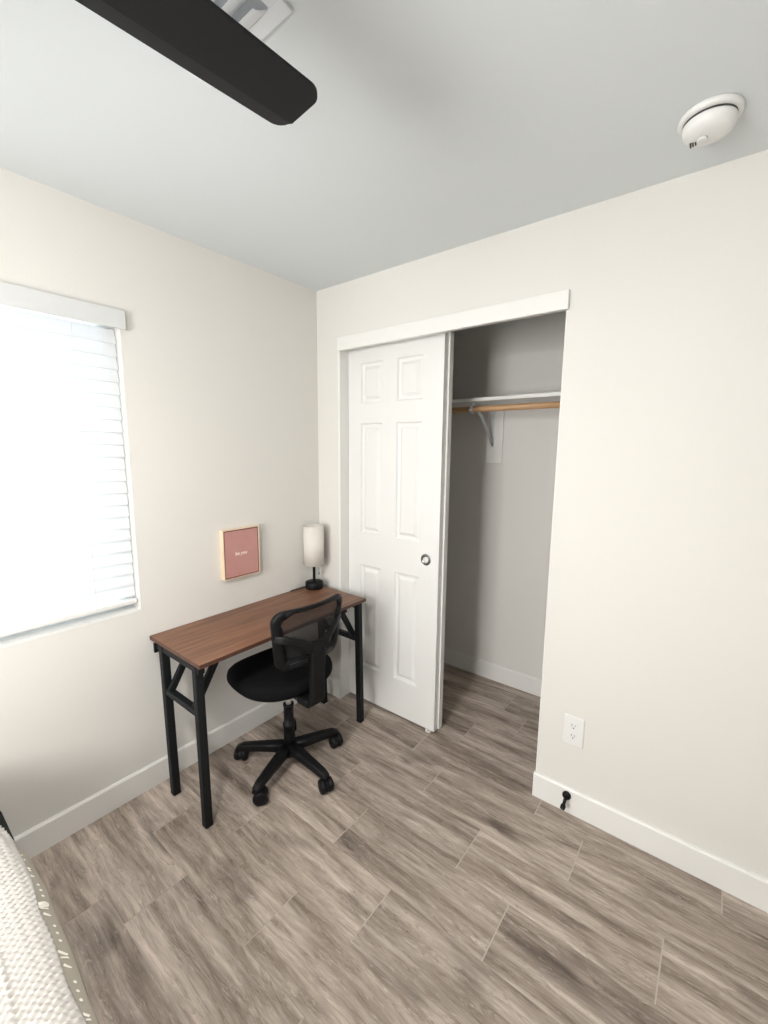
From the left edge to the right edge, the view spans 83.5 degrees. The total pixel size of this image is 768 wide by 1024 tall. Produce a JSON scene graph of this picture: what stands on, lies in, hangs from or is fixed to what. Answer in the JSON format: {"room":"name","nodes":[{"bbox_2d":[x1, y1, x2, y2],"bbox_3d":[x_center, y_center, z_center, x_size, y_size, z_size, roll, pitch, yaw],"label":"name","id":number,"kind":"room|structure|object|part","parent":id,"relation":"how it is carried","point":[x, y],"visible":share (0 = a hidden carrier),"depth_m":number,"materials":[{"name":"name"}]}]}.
{"room":"bedroom","nodes":[
{"label":"bedroom","id":0,"kind":"room"},
{"bbox_2d":[0,168,319,837],"bbox_3d":[-1.085,0.045,1.894,0.140,2.440,3.864,7,11,38],"label":"wall","id":1,"kind":"structure","parent":0,"point":[216,358],"depth_m":1.89,"materials":[{"name":"paint"}]},
{"bbox_2d":[0,307,132,638],"bbox_3d":[-1.507,-0.125,1.383,0.040,1.233,1.202,7,11,38],"label":"window","id":2,"kind":"structure","parent":1,"relation":"in","point":[3,307],"depth_m":1.70,"materials":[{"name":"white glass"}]},
{"bbox_2d":[0,281,136,636],"bbox_3d":[-1.443,-0.138,1.331,0.088,1.202,1.232,7,11,38],"label":"window blind","id":3,"kind":"object","parent":2,"relation":"attached to","point":[65,545],"visible":1,"depth_m":1.62,"materials":[{"name":"white plastic"}]},
{"bbox_3d":[-1.451,-0.698,1.258,0.056,0.048,1.194,7,11,38],"label":"head rail","id":4,"kind":"part","parent":3,"relation":"part of","materials":[{"name":"white plastic"}]},
{"bbox_3d":[-1.461,0.447,1.425,0.050,0.018,1.190,7,11,38],"label":"rail","id":5,"kind":"part","parent":3,"relation":"part of","materials":[{"name":"white plastic"}]},
{"bbox_3d":[-1.183,-0.160,1.687,0.056,1.135,0.002,7,11,38],"label":"ladder cord","id":6,"kind":"part","parent":3,"relation":"part of","materials":[{"name":"white fabric"}]},
{"bbox_2d":[0,605,140,648],"bbox_3d":[-1.463,0.487,1.432,0.086,0.008,1.202,7,11,38],"label":"trim","id":7,"kind":"structure","parent":1,"relation":"attached to","point":[16,639],"depth_m":1.69,"materials":[{"name":"white wood"}]},
{"bbox_2d":[14,698,297,858],"bbox_3d":[-1.288,1.248,1.698,0.014,0.112,2.850,7,11,38],"label":"baseboard","id":8,"kind":"structure","parent":1,"relation":"attached to","point":[55,829],"depth_m":1.89,"materials":[{"name":"white wood"}]},
{"bbox_2d":[219,525,259,580],"bbox_3d":[-0.740,0.206,2.219,0.033,0.254,0.210,7,11,38],"label":"wall picture","id":9,"kind":"object","parent":1,"relation":"attached to","point":[239,546],"visible":1,"depth_m":2.20,"materials":[{"name":"pink paper"}]},
{"bbox_2d":[0,0,767,290],"bbox_3d":[0.173,-1.056,0.727,3.290,0.100,3.884,7,11,38],"label":"ceiling","id":10,"kind":"structure","parent":0,"point":[432,127],"depth_m":1.18,"materials":[{"name":"paint"}]},
{"bbox_2d":[75,0,316,125],"bbox_3d":[-0.544,-0.739,0.488,1.118,0.471,1.029,7,11,38],"label":"ceiling fan","id":11,"kind":"object","parent":10,"relation":"hanging from","point":[198,36],"visible":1,"depth_m":0.70,"materials":[{"name":"black"}]},
{"bbox_2d":[170,0,292,88],"bbox_3d":[-0.413,-1.014,0.848,0.314,0.028,0.336,7,11,38],"label":"ceiling vent","id":12,"kind":"object","parent":10,"relation":"in","point":[259,17],"visible":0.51,"depth_m":0.88,"materials":[{"name":"white metal"}]},
{"bbox_2d":[677,93,744,148],"bbox_3d":[0.871,-1.030,1.153,0.144,0.060,0.144,7,11,38],"label":"smoke detector","id":13,"kind":"object","parent":10,"relation":"attached to","point":[710,120],"visible":1,"depth_m":1.12,"materials":[{"name":"white plastic"}]},
{"bbox_2d":[30,663,767,1023],"bbox_3d":[0.189,1.426,1.141,3.090,0.050,3.814,7,11,38],"label":"floor","id":14,"kind":"structure","parent":0,"point":[431,884],"depth_m":1.50,"materials":[{"name":"brown wood"}]},
{"bbox_2d":[0,811,14,840],"bbox_3d":[-0.895,1.242,0.525,1.975,0.470,1.012,7,11,38],"label":"bed","id":15,"kind":"object","parent":14,"relation":"on","point":[3,823],"visible":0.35,"depth_m":1.43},
{"bbox_2d":[14,841,99,1023],"bbox_3d":[-0.872,1.051,0.513,1.905,0.169,0.974,7,11,38],"label":"duvet","id":16,"kind":"object","parent":15,"relation":"on","point":[69,964],"visible":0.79,"depth_m":0.94,"materials":[{"name":"white fabric"}]},
{"bbox_2d":[0,825,86,1023],"bbox_3d":[-0.889,0.964,0.676,1.620,0.070,0.679,7,11,38],"label":"knitted throw","id":17,"kind":"object","parent":16,"relation":"on","point":[34,987],"visible":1,"depth_m":0.88,"materials":[{"name":"white fabric"}]},
{"bbox_2d":[150,586,365,828],"bbox_3d":[-0.568,0.874,2.204,0.446,0.720,0.987,7,11,38],"label":"desk","id":18,"kind":"object","parent":14,"relation":"on","point":[198,645],"visible":0.89,"depth_m":1.90,"materials":[{"name":"walnut laminate"},{"name":"black powder-coated metal"}]},
{"bbox_3d":[-0.992,0.592,1.894,0.012,0.044,0.040,7,11,38],"label":"hinge plate","id":19,"kind":"part","parent":18,"relation":"part of","materials":[{"name":"black metal"}]},
{"bbox_3d":[-0.948,0.918,1.904,0.057,0.691,0.034,7,11,38],"label":"leg","id":20,"kind":"part","parent":18,"relation":"part of","materials":[{"name":"black metal"}]},
{"bbox_3d":[-0.851,0.602,1.783,0.360,0.026,0.026,7,11,38],"label":"rail","id":21,"kind":"part","parent":18,"relation":"part of","materials":[{"name":"black metal"}]},
{"bbox_3d":[-0.732,0.944,1.736,0.048,0.690,0.034,7,11,38],"label":"leg","id":22,"kind":"part","parent":18,"relation":"part of","materials":[{"name":"black metal"}]},
{"bbox_2d":[291,524,323,590],"bbox_3d":[-0.441,0.272,2.534,0.119,0.381,0.195,7,11,38],"label":"table lamp","id":23,"kind":"object","parent":18,"relation":"on","point":[313,534],"visible":1,"depth_m":2.51,"materials":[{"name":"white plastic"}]},
{"bbox_3d":[-0.417,0.196,2.553,0.119,0.235,0.119,7,11,38],"label":"lamp shade","id":24,"kind":"part","parent":23,"relation":"part of","materials":[{"name":"white fabric"}]},
{"bbox_3d":[-0.375,0.820,2.611,0.057,0.691,0.034,7,11,38],"label":"leg","id":25,"kind":"part","parent":18,"relation":"part of","materials":[{"name":"black metal"}]},
{"bbox_3d":[-0.140,0.849,2.428,0.052,0.690,0.034,7,11,38],"label":"leg","id":26,"kind":"part","parent":18,"relation":"part of","materials":[{"name":"black metal"}]},
{"bbox_2d":[227,593,342,806],"bbox_3d":[-0.454,0.815,2.067,0.586,0.880,0.541,8,11,41],"label":"office chair","id":27,"kind":"object","parent":14,"relation":"on","point":[298,668],"visible":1,"depth_m":1.94,"materials":[{"name":"black plastic"}]},
{"bbox_3d":[-0.613,1.160,2.131,0.250,0.072,0.058,1,8,5],"label":"leg","id":28,"kind":"part","parent":27,"relation":"part of","materials":[{"name":"black plastic"}]},
{"bbox_3d":[-0.519,1.183,1.981,0.058,0.072,0.250,4,9,21],"label":"leg","id":29,"kind":"part","parent":27,"relation":"part of","materials":[{"name":"black plastic"}]},
{"bbox_3d":[-0.501,0.772,2.110,0.450,0.078,0.480,8,11,41],"label":"seat","id":30,"kind":"part","parent":27,"relation":"part of","materials":[{"name":"black fabric"}]},
{"bbox_3d":[-0.320,0.533,1.914,0.080,0.276,0.392,8,11,41],"label":"backrest","id":31,"kind":"part","parent":27,"relation":"part of","materials":[{"name":"black plastic"}]},
{"bbox_3d":[-0.324,0.532,1.917,0.057,0.256,0.373,8,11,41],"label":"panel","id":32,"kind":"part","parent":27,"relation":"part of","materials":[{"name":"black fabric"}]},
{"bbox_3d":[-0.353,1.179,2.022,0.251,0.072,0.058,8,11,41],"label":"leg","id":33,"kind":"part","parent":27,"relation":"part of","materials":[{"name":"black plastic"}]},
{"bbox_3d":[-0.323,0.729,1.938,0.109,0.343,0.082,8,11,41],"label":"post","id":34,"kind":"part","parent":27,"relation":"part of","materials":[{"name":"black plastic"}]},
{"bbox_3d":[-0.343,1.153,2.203,0.250,0.072,0.058,-5,10,-35],"label":"leg","id":35,"kind":"part","parent":27,"relation":"part of","materials":[{"name":"black plastic"}]},
{"bbox_2d":[444,311,565,679],"bbox_3d":[0.850,-0.062,2.758,1.820,2.440,0.100,7,11,38],"label":"wall","id":36,"kind":"structure","parent":0,"point":[500,516],"depth_m":2.76,"materials":[{"name":"paint"}]},
{"bbox_2d":[444,647,541,696],"bbox_3d":[0.764,1.091,2.912,1.720,0.112,0.014,7,11,38],"label":"baseboard","id":37,"kind":"structure","parent":36,"relation":"attached to","point":[529,684],"depth_m":2.92,"materials":[{"name":"white wood"}]},
{"bbox_2d":[486,411,504,462],"bbox_3d":[0.708,-0.490,2.739,0.106,0.354,0.017,7,11,38],"label":"board","id":38,"kind":"object","parent":36,"relation":"attached to","point":[493,455],"visible":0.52,"depth_m":2.73,"materials":[{"name":"white wood"}]},
{"bbox_2d":[468,402,495,447],"bbox_3d":[0.592,-0.521,2.606,0.024,0.258,0.326,7,11,38],"label":"shelf bracket","id":39,"kind":"object","parent":38,"relation":"attached to","point":[491,438],"visible":0.94,"depth_m":2.69,"materials":[{"name":"white metal"}]},
{"bbox_3d":[0.596,-0.647,2.591,0.022,0.004,0.309,7,11,38],"label":"shelf arm","id":40,"kind":"part","parent":39,"relation":"part of","materials":[{"name":"white metal"}]},
{"bbox_3d":[0.692,-0.538,2.731,0.022,0.257,0.004,7,11,38],"label":"wall arm","id":41,"kind":"part","parent":39,"relation":"part of","materials":[{"name":"white metal"}]},
{"bbox_2d":[452,401,559,412],"bbox_3d":[0.594,-0.584,2.429,1.712,0.033,0.033,7,11,38],"label":"closet rod","id":42,"kind":"object","parent":38,"relation":"attached to","point":[542,405],"visible":0.32,"depth_m":2.34,"materials":[{"name":"brown wood"}]},
{"bbox_2d":[452,392,560,407],"bbox_3d":[0.680,-0.649,2.529,1.712,0.019,0.338,7,11,38],"label":"closet shelf","id":43,"kind":"object","parent":36,"relation":"attached to","point":[552,396],"visible":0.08,"depth_m":2.39,"materials":[{"name":"white wood"}]},
{"bbox_2d":[316,149,767,878],"bbox_3d":[0.842,0.083,1.765,3.050,2.440,0.142,7,11,38],"label":"wall","id":44,"kind":"structure","parent":0,"point":[656,637],"depth_m":1.56,"materials":[{"name":"paint"}]},
{"bbox_2d":[327,675,341,698],"bbox_3d":[-0.337,1.105,2.744,0.172,0.112,0.014,7,11,38],"label":"baseboard","id":45,"kind":"structure","parent":44,"relation":"attached to","point":[334,686],"depth_m":2.72,"materials":[{"name":"white wood"}]},
{"bbox_2d":[338,350,349,696],"bbox_3d":[-0.218,0.099,2.610,0.016,2.145,0.145,7,11,38],"label":"trim","id":46,"kind":"structure","parent":44,"relation":"attached to","point":[343,390],"depth_m":2.54,"materials":[{"name":"white wood"}]},
{"bbox_2d":[348,332,448,731],"bbox_3d":[0.044,0.138,2.420,0.632,2.103,0.039,7,11,38],"label":"door","id":47,"kind":"structure","parent":44,"relation":"in","point":[398,390],"depth_m":2.37,"materials":[{"name":"white wood"}]},
{"bbox_3d":[0.220,0.253,2.276,0.062,0.062,0.008,7,11,38],"label":"finger pull","id":48,"kind":"part","parent":47,"relation":"part of","materials":[{"name":"silver metal"}]},
{"bbox_2d":[437,332,453,728],"bbox_3d":[0.073,0.134,2.448,0.641,2.103,0.034,7,11,38],"label":"door","id":49,"kind":"structure","parent":44,"relation":"in","point":[451,335],"depth_m":2.23,"materials":[{"name":"white wood"}]},
{"bbox_2d":[337,289,569,350],"bbox_3d":[0.226,-0.872,2.020,1.226,0.070,0.019,7,11,38],"label":"trim","id":50,"kind":"structure","parent":44,"relation":"attached to","point":[558,301],"depth_m":1.91,"materials":[{"name":"white wood"}]},
{"bbox_2d":[346,310,565,350],"bbox_3d":[0.283,-0.883,2.095,1.211,0.045,0.100,7,11,38],"label":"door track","id":51,"kind":"structure","parent":44,"relation":"attached to","point":[564,310],"depth_m":1.98,"materials":[{"name":"white metal"}]},
{"bbox_2d":[536,310,566,768],"bbox_3d":[0.741,0.216,1.863,0.003,2.145,0.143,7,11,38],"label":"trim","id":52,"kind":"structure","parent":44,"relation":"attached to","point":[566,310],"depth_m":1.78,"materials":[{"name":"white paint"}]},
{"bbox_2d":[560,791,570,809],"bbox_3d":[0.769,1.230,1.832,0.035,0.051,0.065,7,11,38],"label":"door stop","id":53,"kind":"object","parent":44,"relation":"attached to","point":[566,795],"visible":1,"depth_m":1.84,"materials":[{"name":"black plastic"}]},
{"bbox_2d":[563,713,584,748],"bbox_3d":[0.800,0.925,1.818,0.081,0.131,0.009,7,11,38],"label":"wall outlet","id":54,"kind":"object","parent":44,"relation":"attached to","point":[573,730],"visible":1,"depth_m":1.81,"materials":[{"name":"white plastic"}]},
{"bbox_2d":[569,732,576,739],"bbox_3d":[0.798,0.948,1.819,0.035,0.028,0.003,7,11,38],"label":"receptacle","id":55,"kind":"object","parent":54,"relation":"attached to","point":[572,735],"depth_m":1.82,"materials":[{"name":"white plastic"}]},
{"bbox_2d":[569,722,577,729],"bbox_3d":[0.799,0.903,1.812,0.035,0.028,0.003,7,11,38],"label":"receptacle","id":56,"kind":"object","parent":54,"relation":"attached to","point":[572,725],"depth_m":1.81,"materials":[{"name":"white plastic"}]},
{"bbox_2d":[532,771,767,912],"bbox_3d":[1.329,1.310,1.447,1.658,0.112,0.014,7,11,38],"label":"baseboard","id":57,"kind":"structure","parent":44,"relation":"attached to","point":[750,887],"depth_m":1.65,"materials":[{"name":"white wood"}]}
]}

